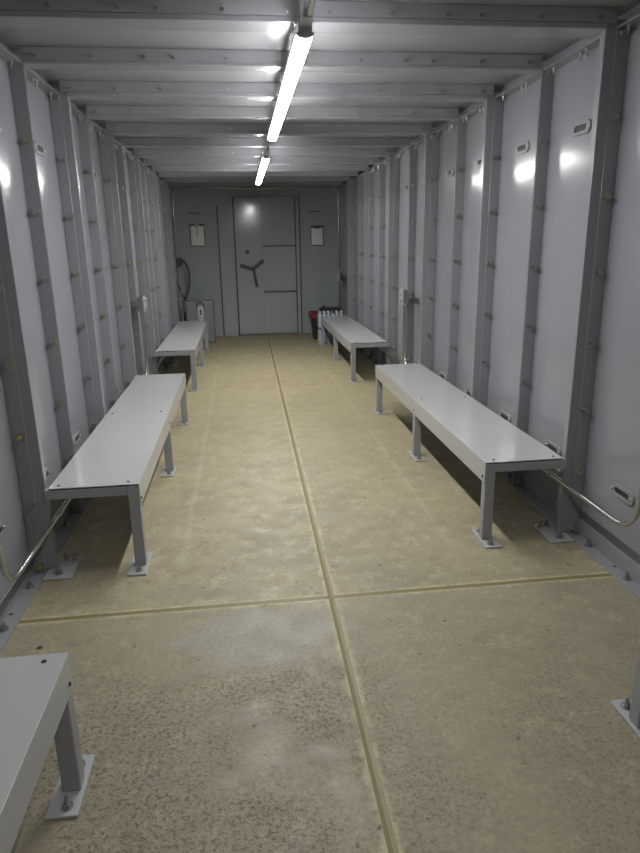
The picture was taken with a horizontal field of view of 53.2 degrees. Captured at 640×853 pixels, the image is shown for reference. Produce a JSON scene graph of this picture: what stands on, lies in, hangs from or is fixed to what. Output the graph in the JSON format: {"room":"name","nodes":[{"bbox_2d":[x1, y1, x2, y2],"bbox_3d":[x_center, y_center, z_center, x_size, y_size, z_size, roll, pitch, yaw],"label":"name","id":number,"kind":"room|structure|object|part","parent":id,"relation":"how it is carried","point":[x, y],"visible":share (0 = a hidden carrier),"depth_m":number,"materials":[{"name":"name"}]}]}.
{"room":"storm shelter","nodes":[
{"label":"storm shelter","id":0,"kind":"room"},
{"bbox_2d":[0,42,179,601],"bbox_3d":[-1.485,-0.844,3.998,0.251,2.500,13.650,-3,16,-6],"label":"wall","id":1,"kind":"structure","parent":0,"point":[86,231],"depth_m":3.72,"materials":[{"name":"metal"}]},
{"bbox_3d":[-1.341,0.448,2.649,0.009,0.062,0.190,-3,16,-6],"label":"slot plate","id":2,"kind":"part","parent":1,"relation":"part of","materials":[{"name":"paint"}]},
{"bbox_3d":[-1.534,-1.520,3.493,0.009,0.062,0.190,-3,16,-6],"label":"slot plate","id":3,"kind":"part","parent":1,"relation":"part of","materials":[{"name":"paint"}]},
{"bbox_3d":[-1.423,0.261,3.301,0.009,0.062,0.190,-3,16,-6],"label":"slot plate","id":4,"kind":"part","parent":1,"relation":"part of","materials":[{"name":"paint"}]},
{"bbox_3d":[-1.245,0.687,3.095,0.127,0.010,0.220,-3,16,-6],"label":"plate","id":5,"kind":"part","parent":1,"relation":"part of","materials":[{"name":"paint"}]},
{"bbox_2d":[0,314,147,580],"bbox_3d":[-1.428,-0.202,4.136,0.073,0.652,3.882,-3,16,-6],"label":"conduit","id":6,"kind":"object","parent":1,"relation":"attached to","point":[59,512],"visible":0.57,"depth_m":2.76,"materials":[{"name":"grey metal"}]},
{"bbox_3d":[-1.506,0.075,3.953,0.009,0.062,0.190,-3,16,-6],"label":"slot plate","id":7,"kind":"part","parent":1,"relation":"part of","materials":[{"name":"paint"}]},
{"bbox_2d":[0,45,172,190],"bbox_3d":[-1.544,-1.902,3.661,0.066,0.039,13.600,-3,16,-6],"label":"trim","id":8,"kind":"structure","parent":1,"relation":"attached to","point":[5,55],"depth_m":3.57,"materials":[{"name":"paint"}]},
{"bbox_2d":[0,356,173,653],"bbox_3d":[-1.501,0.306,4.298,0.072,0.085,13.600,-3,16,-6],"label":"baseboard","id":9,"kind":"structure","parent":1,"relation":"attached to","point":[15,602],"depth_m":2.89,"materials":[{"name":"paint"}]},
{"bbox_2d":[131,295,147,313],"bbox_3d":[-1.674,-1.148,5.977,0.140,0.160,0.300,-3,16,-6],"label":"outlet box","id":10,"kind":"object","parent":1,"relation":"attached to","point":[142,307],"visible":1,"depth_m":5.86,"materials":[{"name":"metal"}]},
{"bbox_2d":[143,287,183,374],"bbox_3d":[-1.914,-1.298,7.981,0.073,0.647,4.116,-3,16,-6],"label":"conduit","id":11,"kind":"object","parent":1,"relation":"attached to","point":[163,357],"visible":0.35,"depth_m":6.69,"materials":[{"name":"grey metal"}]},
{"bbox_2d":[173,217,177,256],"bbox_3d":[-2.333,-3.051,10.284,0.031,0.630,0.031,-3,16,-6],"label":"pipe","id":12,"kind":"object","parent":1,"relation":"attached to","point":[173,217],"visible":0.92,"depth_m":10.27,"materials":[{"name":"metal"}]},
{"bbox_2d":[176,258,182,264],"bbox_3d":[-2.291,-2.669,10.312,0.132,0.108,0.226,-3,16,-6],"label":"junction box","id":13,"kind":"object","parent":1,"relation":"attached to","point":[178,260],"visible":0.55,"depth_m":10.21,"materials":[{"name":"paint"}]},
{"bbox_2d":[176,265,185,300],"bbox_3d":[-2.136,-2.022,10.373,0.359,1.182,0.083,1,16,8],"label":"cable","id":14,"kind":"object","parent":1,"relation":"attached to","point":[176,265],"visible":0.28,"depth_m":10.29,"materials":[{"name":"black rubber"}]},
{"bbox_2d":[182,260,189,299],"bbox_3d":[-2.160,-2.087,10.467,0.120,1.254,0.065,-3,16,-6],"label":"cable","id":15,"kind":"object","parent":1,"relation":"attached to","point":[182,260],"visible":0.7,"depth_m":10.35,"materials":[{"name":"black rubber"}]},
{"bbox_2d":[172,187,252,216],"bbox_3d":[-1.708,-3.591,10.209,1.285,0.447,0.019,-3,16,-6],"label":"conduit","id":16,"kind":"object","parent":1,"relation":"attached to","point":[182,187],"visible":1,"depth_m":10.14,"materials":[{"name":"grey metal"}]},
{"bbox_2d":[169,184,341,335],"bbox_3d":[-1.007,-2.764,10.632,2.868,2.500,0.054,-3,16,-6],"label":"wall","id":17,"kind":"structure","parent":0,"point":[317,205],"depth_m":10.53,"materials":[{"name":"metal"}]},
{"bbox_2d":[189,221,205,246],"bbox_3d":[-1.993,-3.125,10.366,0.240,0.390,0.025,-3,16,-6],"label":"clipboard","id":18,"kind":"object","parent":17,"relation":"attached to","point":[197,232],"visible":1,"depth_m":10.37,"materials":[{"name":"white paper"}]},
{"bbox_2d":[217,204,238,335],"bbox_3d":[-1.516,-2.564,10.585,0.250,2.120,0.030,-3,16,-6],"label":"door frame","id":19,"kind":"structure","parent":17,"relation":"attached to","point":[225,211],"depth_m":10.57,"materials":[{"name":"paint"}]},
{"bbox_2d":[216,195,302,335],"bbox_3d":[-0.982,-2.640,10.581,1.342,2.250,0.125,-3,16,-6],"label":"door","id":20,"kind":"structure","parent":17,"relation":"in","point":[265,227],"depth_m":10.60,"materials":[{"name":"paint"}]},
{"bbox_3d":[-1.203,-2.626,10.508,0.223,0.099,0.024,-3,16,-8],"label":"handle arm","id":21,"kind":"part","parent":20,"relation":"part of","materials":[{"name":"paint"}]},
{"bbox_3d":[-1.160,-2.640,10.584,0.430,2.195,0.016,-3,16,-6],"label":"panel","id":22,"kind":"part","parent":20,"relation":"part of","materials":[{"name":"paint"}]},
{"bbox_3d":[-1.070,-2.466,10.570,0.084,0.286,0.032,-3,16,-6],"label":"handle arm","id":23,"kind":"part","parent":20,"relation":"part of","materials":[{"name":"paint"}]},
{"bbox_3d":[-1.015,-2.670,10.519,0.188,0.163,0.025,-2,16,-4],"label":"handle arm","id":24,"kind":"part","parent":20,"relation":"part of","materials":[{"name":"paint"}]},
{"bbox_3d":[-0.689,-3.362,10.442,0.536,0.747,0.006,-3,16,-6],"label":"panel","id":25,"kind":"part","parent":20,"relation":"part of","materials":[{"name":"paint"}]},
{"bbox_3d":[-0.676,-2.644,10.649,0.536,0.726,0.006,-3,16,-6],"label":"panel","id":26,"kind":"part","parent":20,"relation":"part of","materials":[{"name":"paint"}]},
{"bbox_3d":[-0.664,-1.949,10.849,0.536,0.702,0.006,-3,16,-6],"label":"panel","id":27,"kind":"part","parent":20,"relation":"part of","materials":[{"name":"paint"}]},
{"bbox_2d":[295,195,301,333],"bbox_3d":[-0.363,-2.684,10.696,0.060,2.250,0.030,-3,16,-6],"label":"door frame","id":28,"kind":"structure","parent":17,"relation":"attached to","point":[296,196],"depth_m":10.67,"materials":[{"name":"paint"}]},
{"bbox_2d":[310,224,323,245],"bbox_3d":[-0.046,-3.186,10.595,0.222,0.359,0.023,-3,16,-6],"label":"clipboard","id":29,"kind":"object","parent":17,"relation":"attached to","point":[317,232],"visible":1,"depth_m":10.60,"materials":[{"name":"white paper"}]},
{"bbox_3d":[0.321,-2.555,10.763,0.072,0.152,0.078,-3,16,-6],"label":"junction box","id":30,"kind":"object","parent":17,"relation":"attached to","visible":0},
{"bbox_2d":[255,186,339,269],"bbox_3d":[-0.353,-3.231,10.483,1.352,1.337,0.019,-3,16,-6],"label":"conduit","id":31,"kind":"object","parent":30,"relation":"attached to","point":[295,186],"visible":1,"depth_m":10.35,"materials":[{"name":"grey metal"}]},
{"bbox_2d":[0,333,639,852],"bbox_3d":[-0.162,0.318,4.471,3.000,0.080,13.800,-3,16,-6],"label":"floor","id":32,"kind":"structure","parent":0,"point":[493,725],"depth_m":2.46,"materials":[{"name":"concrete"}]},
{"bbox_2d":[0,652,94,852],"bbox_3d":[-0.734,1.203,0.501,0.436,0.436,2.870,-3,16,-6],"label":"bench","id":33,"kind":"object","parent":32,"relation":"on","point":[37,708],"visible":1,"depth_m":1.60,"materials":[{"name":"paint"}]},
{"bbox_3d":[-0.713,0.835,1.785,0.052,0.412,0.050,-3,16,-6],"label":"leg","id":34,"kind":"part","parent":33,"relation":"part of","materials":[{"name":"paint"}]},
{"bbox_3d":[-0.718,1.038,1.844,0.088,0.010,0.220,-3,16,-6],"label":"plate","id":35,"kind":"part","parent":33,"relation":"part of","materials":[{"name":"paint"}]},
{"bbox_2d":[44,373,189,576],"bbox_3d":[-1.214,0.118,4.296,0.436,0.436,2.845,-3,16,-6],"label":"bench","id":36,"kind":"object","parent":32,"relation":"on","point":[120,457],"visible":1,"depth_m":3.52,"materials":[{"name":"paint"}]},
{"bbox_3d":[-1.089,0.304,2.988,0.374,0.044,0.049,-3,16,-6],"label":"cross rail","id":37,"kind":"part","parent":36,"relation":"part of","materials":[{"name":"metal"}]},
{"bbox_3d":[-1.210,-0.034,4.251,0.410,0.110,2.675,-3,16,-6],"label":"seat","id":38,"kind":"part","parent":36,"relation":"part of","materials":[{"name":"paint"}]},
{"bbox_3d":[-0.875,0.470,3.062,0.052,0.412,0.050,-3,16,-6],"label":"leg","id":39,"kind":"part","parent":36,"relation":"part of","materials":[{"name":"paint"}]},
{"bbox_3d":[-0.879,0.673,3.122,0.088,0.010,0.220,-3,16,-6],"label":"plate","id":40,"kind":"part","parent":36,"relation":"part of","materials":[{"name":"paint"}]},
{"bbox_3d":[-1.036,0.126,4.350,0.052,0.366,0.050,-3,16,-6],"label":"leg","id":41,"kind":"part","parent":36,"relation":"part of","materials":[{"name":"paint"}]},
{"bbox_3d":[-1.041,0.306,4.403,0.088,0.010,0.220,-3,16,-6],"label":"plate","id":42,"kind":"part","parent":36,"relation":"part of","materials":[{"name":"paint"}]},
{"bbox_3d":[-1.191,-0.246,5.567,0.052,0.412,0.050,-3,16,-6],"label":"leg","id":43,"kind":"part","parent":36,"relation":"part of","materials":[{"name":"paint"}]},
{"bbox_3d":[-1.196,-0.043,5.627,0.088,0.010,0.220,-3,16,-6],"label":"plate","id":44,"kind":"part","parent":36,"relation":"part of","materials":[{"name":"paint"}]},
{"bbox_2d":[179,297,182,320],"bbox_3d":[-2.229,-1.742,10.305,0.058,0.680,0.058,-3,16,-6],"label":"pipe","id":45,"kind":"object","parent":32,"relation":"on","point":[179,297],"visible":0.5,"depth_m":10.24,"materials":[{"name":"grey metal"}]},
{"bbox_2d":[154,321,209,391],"bbox_3d":[-1.693,-0.965,8.085,0.436,0.436,2.885,-3,16,-6],"label":"bench","id":46,"kind":"object","parent":32,"relation":"on","point":[186,338],"visible":1,"depth_m":7.47,"materials":[{"name":"paint"}]},
{"bbox_3d":[-1.566,-0.773,6.758,0.374,0.044,0.049,-3,16,-6],"label":"cross rail","id":47,"kind":"part","parent":46,"relation":"part of","materials":[{"name":"metal"}]},
{"bbox_3d":[-1.688,-1.117,8.040,0.410,0.110,2.715,-3,16,-6],"label":"seat","id":48,"kind":"part","parent":46,"relation":"part of","materials":[{"name":"paint"}]},
{"bbox_3d":[-1.351,-0.608,6.832,0.052,0.412,0.050,-3,16,-6],"label":"leg","id":49,"kind":"part","parent":46,"relation":"part of","materials":[{"name":"paint"}]},
{"bbox_3d":[-1.515,-0.957,8.139,0.052,0.366,0.050,-3,16,-6],"label":"leg","id":50,"kind":"part","parent":46,"relation":"part of","materials":[{"name":"paint"}]},
{"bbox_3d":[-1.673,-1.335,9.376,0.052,0.412,0.050,-3,16,-6],"label":"leg","id":51,"kind":"part","parent":46,"relation":"part of","materials":[{"name":"paint"}]},
{"bbox_2d":[185,299,215,342],"bbox_3d":[-1.910,-1.709,10.223,0.430,0.691,0.372,-3,16,-6],"label":"base cabinet","id":52,"kind":"object","parent":32,"relation":"on","point":[190,305],"visible":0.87,"depth_m":10.02,"materials":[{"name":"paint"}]},
{"bbox_3d":[-1.913,-1.648,10.051,0.330,0.570,0.012,-3,16,-6],"label":"panel","id":53,"kind":"part","parent":52,"relation":"part of","materials":[{"name":"paint"}]},
{"bbox_2d":[196,301,203,320],"bbox_3d":[-1.870,-1.793,10.003,0.126,0.333,0.016,-3,16,-6],"label":"tag","id":54,"kind":"object","parent":52,"relation":"hanging from","point":[200,308],"visible":0.93,"depth_m":10.00,"materials":[{"name":"white plastic"}]},
{"bbox_2d":[189,381,375,389],"bbox_3d":[-0.482,-0.442,6.989,2.660,0.002,0.028,-3,16,-6],"label":"trim","id":55,"kind":"structure","parent":32,"relation":"attached to","point":[375,381],"depth_m":6.99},
{"bbox_2d":[18,573,612,623],"bbox_3d":[0.046,0.752,2.811,2.660,0.002,0.028,-3,16,-6],"label":"trim","id":56,"kind":"structure","parent":32,"relation":"attached to","point":[605,574],"depth_m":2.80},
{"bbox_2d":[308,310,326,338],"bbox_3d":[-0.014,-1.647,10.361,0.323,0.430,0.371,-3,16,-6],"label":"trash bin","id":57,"kind":"object","parent":32,"relation":"on","point":[312,315],"visible":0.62,"depth_m":10.23,"materials":[{"name":"black plastic"}]},
{"bbox_2d":[317,328,339,343],"bbox_3d":[0.164,-1.422,9.903,0.402,0.244,0.202,-3,16,-6],"label":"pack","id":58,"kind":"object","parent":32,"relation":"on","point":[328,336],"visible":0.41,"depth_m":9.81,"materials":[{"name":"white plastic"}]},
{"bbox_2d":[317,310,342,327],"bbox_3d":[0.161,-1.657,9.835,0.400,0.244,0.202,-3,16,-6],"label":"pack","id":59,"kind":"object","parent":58,"relation":"on","point":[319,315],"visible":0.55,"depth_m":9.75,"materials":[{"name":"white plastic"}]},
{"bbox_2d":[318,305,340,313],"bbox_3d":[0.169,-1.788,10.741,0.386,0.511,0.274,-3,16,-6],"label":"bag","id":60,"kind":"object","parent":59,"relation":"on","point":[323,307],"visible":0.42,"depth_m":10.60,"materials":[{"name":"fabric"}]},
{"bbox_2d":[267,335,398,852],"bbox_3d":[-0.143,0.280,4.462,0.028,0.002,13.601,-3,16,-6],"label":"trim","id":61,"kind":"structure","parent":32,"relation":"attached to","point":[392,847],"depth_m":2.27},
{"bbox_2d":[321,316,388,382],"bbox_3d":[0.390,-1.091,8.392,0.436,0.436,2.870,-3,16,-6],"label":"bench","id":62,"kind":"object","parent":32,"relation":"on","point":[351,334],"visible":1,"depth_m":7.84,"materials":[{"name":"paint"}]},
{"bbox_3d":[0.050,-1.440,9.635,0.052,0.412,0.050,-3,16,-6],"label":"leg","id":63,"kind":"part","parent":62,"relation":"part of","materials":[{"name":"paint"}]},
{"bbox_3d":[0.207,-1.065,8.405,0.052,0.366,0.050,-3,16,-6],"label":"leg","id":64,"kind":"part","parent":62,"relation":"part of","materials":[{"name":"paint"}]},
{"bbox_3d":[0.370,-0.718,7.105,0.052,0.412,0.050,-3,16,-6],"label":"leg","id":65,"kind":"part","parent":62,"relation":"part of","materials":[{"name":"paint"}]},
{"bbox_3d":[0.381,-1.242,8.345,0.410,0.110,2.700,-3,16,-6],"label":"seat","id":66,"kind":"part","parent":62,"relation":"part of","materials":[{"name":"paint"}]},
{"bbox_3d":[0.578,-0.904,7.078,0.374,0.044,0.049,-3,16,-6],"label":"cross rail","id":67,"kind":"part","parent":62,"relation":"part of","materials":[{"name":"metal"}]},
{"bbox_2d":[373,363,566,548],"bbox_3d":[0.876,0.008,4.549,0.436,0.436,2.865,-3,16,-6],"label":"bench","id":68,"kind":"object","parent":32,"relation":"on","point":[483,440],"visible":1,"depth_m":3.81,"materials":[{"name":"paint"}]},
{"bbox_3d":[0.536,-0.342,5.790,0.052,0.412,0.050,-3,16,-6],"label":"leg","id":69,"kind":"part","parent":68,"relation":"part of","materials":[{"name":"paint"}]},
{"bbox_3d":[0.547,-0.140,5.851,0.088,0.010,0.220,-3,16,-6],"label":"plate","id":70,"kind":"part","parent":68,"relation":"part of","materials":[{"name":"paint"}]},
{"bbox_3d":[0.692,0.033,4.563,0.052,0.366,0.050,-3,16,-6],"label":"leg","id":71,"kind":"part","parent":68,"relation":"part of","materials":[{"name":"paint"}]},
{"bbox_3d":[0.703,0.213,4.618,0.088,0.010,0.220,-3,16,-6],"label":"plate","id":72,"kind":"part","parent":68,"relation":"part of","materials":[{"name":"paint"}]},
{"bbox_3d":[0.867,-0.144,4.503,0.410,0.110,2.695,-3,16,-6],"label":"seat","id":73,"kind":"part","parent":68,"relation":"part of","materials":[{"name":"paint"}]},
{"bbox_3d":[0.867,0.582,3.327,0.088,0.010,0.220,-3,16,-6],"label":"plate","id":74,"kind":"part","parent":68,"relation":"part of","materials":[{"name":"paint"}]},
{"bbox_3d":[0.855,0.380,3.265,0.052,0.412,0.050,-3,16,-6],"label":"leg","id":75,"kind":"part","parent":68,"relation":"part of","materials":[{"name":"paint"}]},
{"bbox_3d":[1.063,0.193,3.238,0.374,0.044,0.049,-3,16,-6],"label":"cross rail","id":76,"kind":"part","parent":68,"relation":"part of","materials":[{"name":"metal"}]},
{"bbox_2d":[610,629,639,738],"bbox_3d":[1.358,1.097,0.736,0.436,0.436,2.870,-3,16,-6],"label":"bench","id":77,"kind":"object","parent":32,"relation":"on","point":[628,708],"visible":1,"depth_m":2.02,"materials":[{"name":"paint"}]},
{"bbox_3d":[1.029,0.950,2.040,0.088,0.010,0.220,-3,16,-6],"label":"plate","id":78,"kind":"part","parent":77,"relation":"part of","materials":[{"name":"paint"}]},
{"bbox_3d":[1.018,0.748,1.979,0.052,0.412,0.050,-3,16,-6],"label":"leg","id":79,"kind":"part","parent":77,"relation":"part of","materials":[{"name":"paint"}]},
{"bbox_2d":[0,0,639,186],"bbox_3d":[-0.204,-2.041,3.791,2.868,0.130,13.700,-3,16,-6],"label":"ceiling","id":80,"kind":"structure","parent":0,"point":[188,88],"depth_m":3.31,"materials":[{"name":"paint"}]},
{"bbox_2d":[255,136,269,184],"bbox_3d":[-0.614,-2.761,6.671,0.072,0.226,2.650,-3,16,-6],"label":"ceiling lamp","id":81,"kind":"object","parent":80,"relation":"attached to","point":[264,159],"visible":0.92,"depth_m":6.18,"materials":[{"name":"white plastic"}]},
{"bbox_2d":[266,141,270,152],"bbox_3d":[-0.399,-2.214,5.000,0.019,0.019,0.890,-3,16,-6],"label":"conduit","id":82,"kind":"object","parent":81,"relation":"attached to","point":[269,142],"visible":0.66,"depth_m":5.09,"materials":[{"name":"grey metal"}]},
{"bbox_2d":[267,0,314,141],"bbox_3d":[-0.194,-1.812,3.350,0.072,0.226,2.530,-3,16,-6],"label":"ceiling lamp","id":83,"kind":"object","parent":80,"relation":"hanging from","point":[303,34],"visible":0.97,"depth_m":2.71,"materials":[{"name":"white plastic"}]},
{"bbox_2d":[306,0,315,15],"bbox_3d":[0.024,-1.290,1.706,0.030,0.058,0.955,-3,16,-6],"label":"conduit","id":84,"kind":"object","parent":83,"relation":"attached to","point":[311,3],"visible":1,"depth_m":2.13,"materials":[{"name":"grey metal"}]},
{"bbox_2d":[341,4,639,565],"bbox_3d":[1.112,-0.975,4.288,0.251,2.500,13.650,-3,16,-6],"label":"wall","id":85,"kind":"structure","parent":0,"point":[513,230],"depth_m":3.67,"materials":[{"name":"metal"}]},
{"bbox_2d":[337,272,345,282],"bbox_3d":[0.328,-2.393,10.218,0.140,0.160,0.300,-3,16,-6],"label":"outlet box","id":86,"kind":"object","parent":85,"relation":"attached to","point":[341,276],"visible":1,"depth_m":10.09,"materials":[{"name":"metal"}]},
{"bbox_2d":[340,283,403,362],"bbox_3d":[0.602,-1.449,8.270,0.073,0.605,4.092,-3,16,-6],"label":"conduit","id":87,"kind":"object","parent":85,"relation":"attached to","point":[382,349],"visible":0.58,"depth_m":6.67,"materials":[{"name":"grey metal"}]},
{"bbox_2d":[399,288,414,305],"bbox_3d":[0.825,-1.281,6.281,0.140,0.160,0.300,-3,16,-6],"label":"outlet box","id":88,"kind":"object","parent":85,"relation":"attached to","point":[404,294],"visible":1,"depth_m":6.16,"materials":[{"name":"metal"}]},
{"bbox_3d":[1.039,-2.030,5.104,0.009,0.062,0.190,-3,16,-6],"label":"slot plate","id":89,"kind":"part","parent":85,"relation":"part of","materials":[{"name":"paint"}]},
{"bbox_3d":[1.121,-1.844,4.452,0.009,0.062,0.190,-3,16,-6],"label":"slot plate","id":90,"kind":"part","parent":85,"relation":"part of","materials":[{"name":"paint"}]},
{"bbox_2d":[337,14,639,189],"bbox_3d":[1.138,-2.037,3.962,0.066,0.039,13.600,-3,16,-6],"label":"trim","id":91,"kind":"structure","parent":85,"relation":"attached to","point":[635,20],"depth_m":3.60,"materials":[{"name":"paint"}]},
{"bbox_2d":[357,348,639,598],"bbox_3d":[1.175,0.171,4.598,0.072,0.085,13.600,-3,16,-6],"label":"baseboard","id":92,"kind":"structure","parent":85,"relation":"attached to","point":[626,571],"depth_m":3.21,"materials":[{"name":"paint"}]},
{"bbox_3d":[1.233,-0.063,4.260,0.009,0.062,0.190,-3,16,-6],"label":"slot plate","id":93,"kind":"part","parent":85,"relation":"part of","materials":[{"name":"paint"}]},
{"bbox_2d":[404,306,639,526],"bbox_3d":[1.088,-0.352,4.424,0.073,0.610,3.906,-3,16,-6],"label":"conduit","id":94,"kind":"object","parent":85,"relation":"attached to","point":[552,474],"visible":0.7,"depth_m":2.98,"materials":[{"name":"grey metal"}]},
{"bbox_3d":[1.204,-1.658,3.800,0.009,0.062,0.190,-3,16,-6],"label":"slot plate","id":95,"kind":"part","parent":85,"relation":"part of","materials":[{"name":"paint"}]},
{"bbox_3d":[1.315,0.123,3.608,0.009,0.062,0.190,-3,16,-6],"label":"slot plate","id":96,"kind":"part","parent":85,"relation":"part of","materials":[{"name":"paint"}]},
{"bbox_3d":[1.230,0.562,3.372,0.127,0.010,0.220,-3,16,-6],"label":"plate","id":97,"kind":"part","parent":85,"relation":"part of","materials":[{"name":"paint"}]},
{"bbox_3d":[1.286,-1.472,3.148,0.009,0.062,0.190,-3,16,-6],"label":"slot plate","id":98,"kind":"part","parent":85,"relation":"part of","materials":[{"name":"paint"}]},
{"bbox_3d":[1.398,0.310,2.956,0.009,0.062,0.190,-3,16,-6],"label":"slot plate","id":99,"kind":"part","parent":85,"relation":"part of","materials":[{"name":"paint"}]}
]}

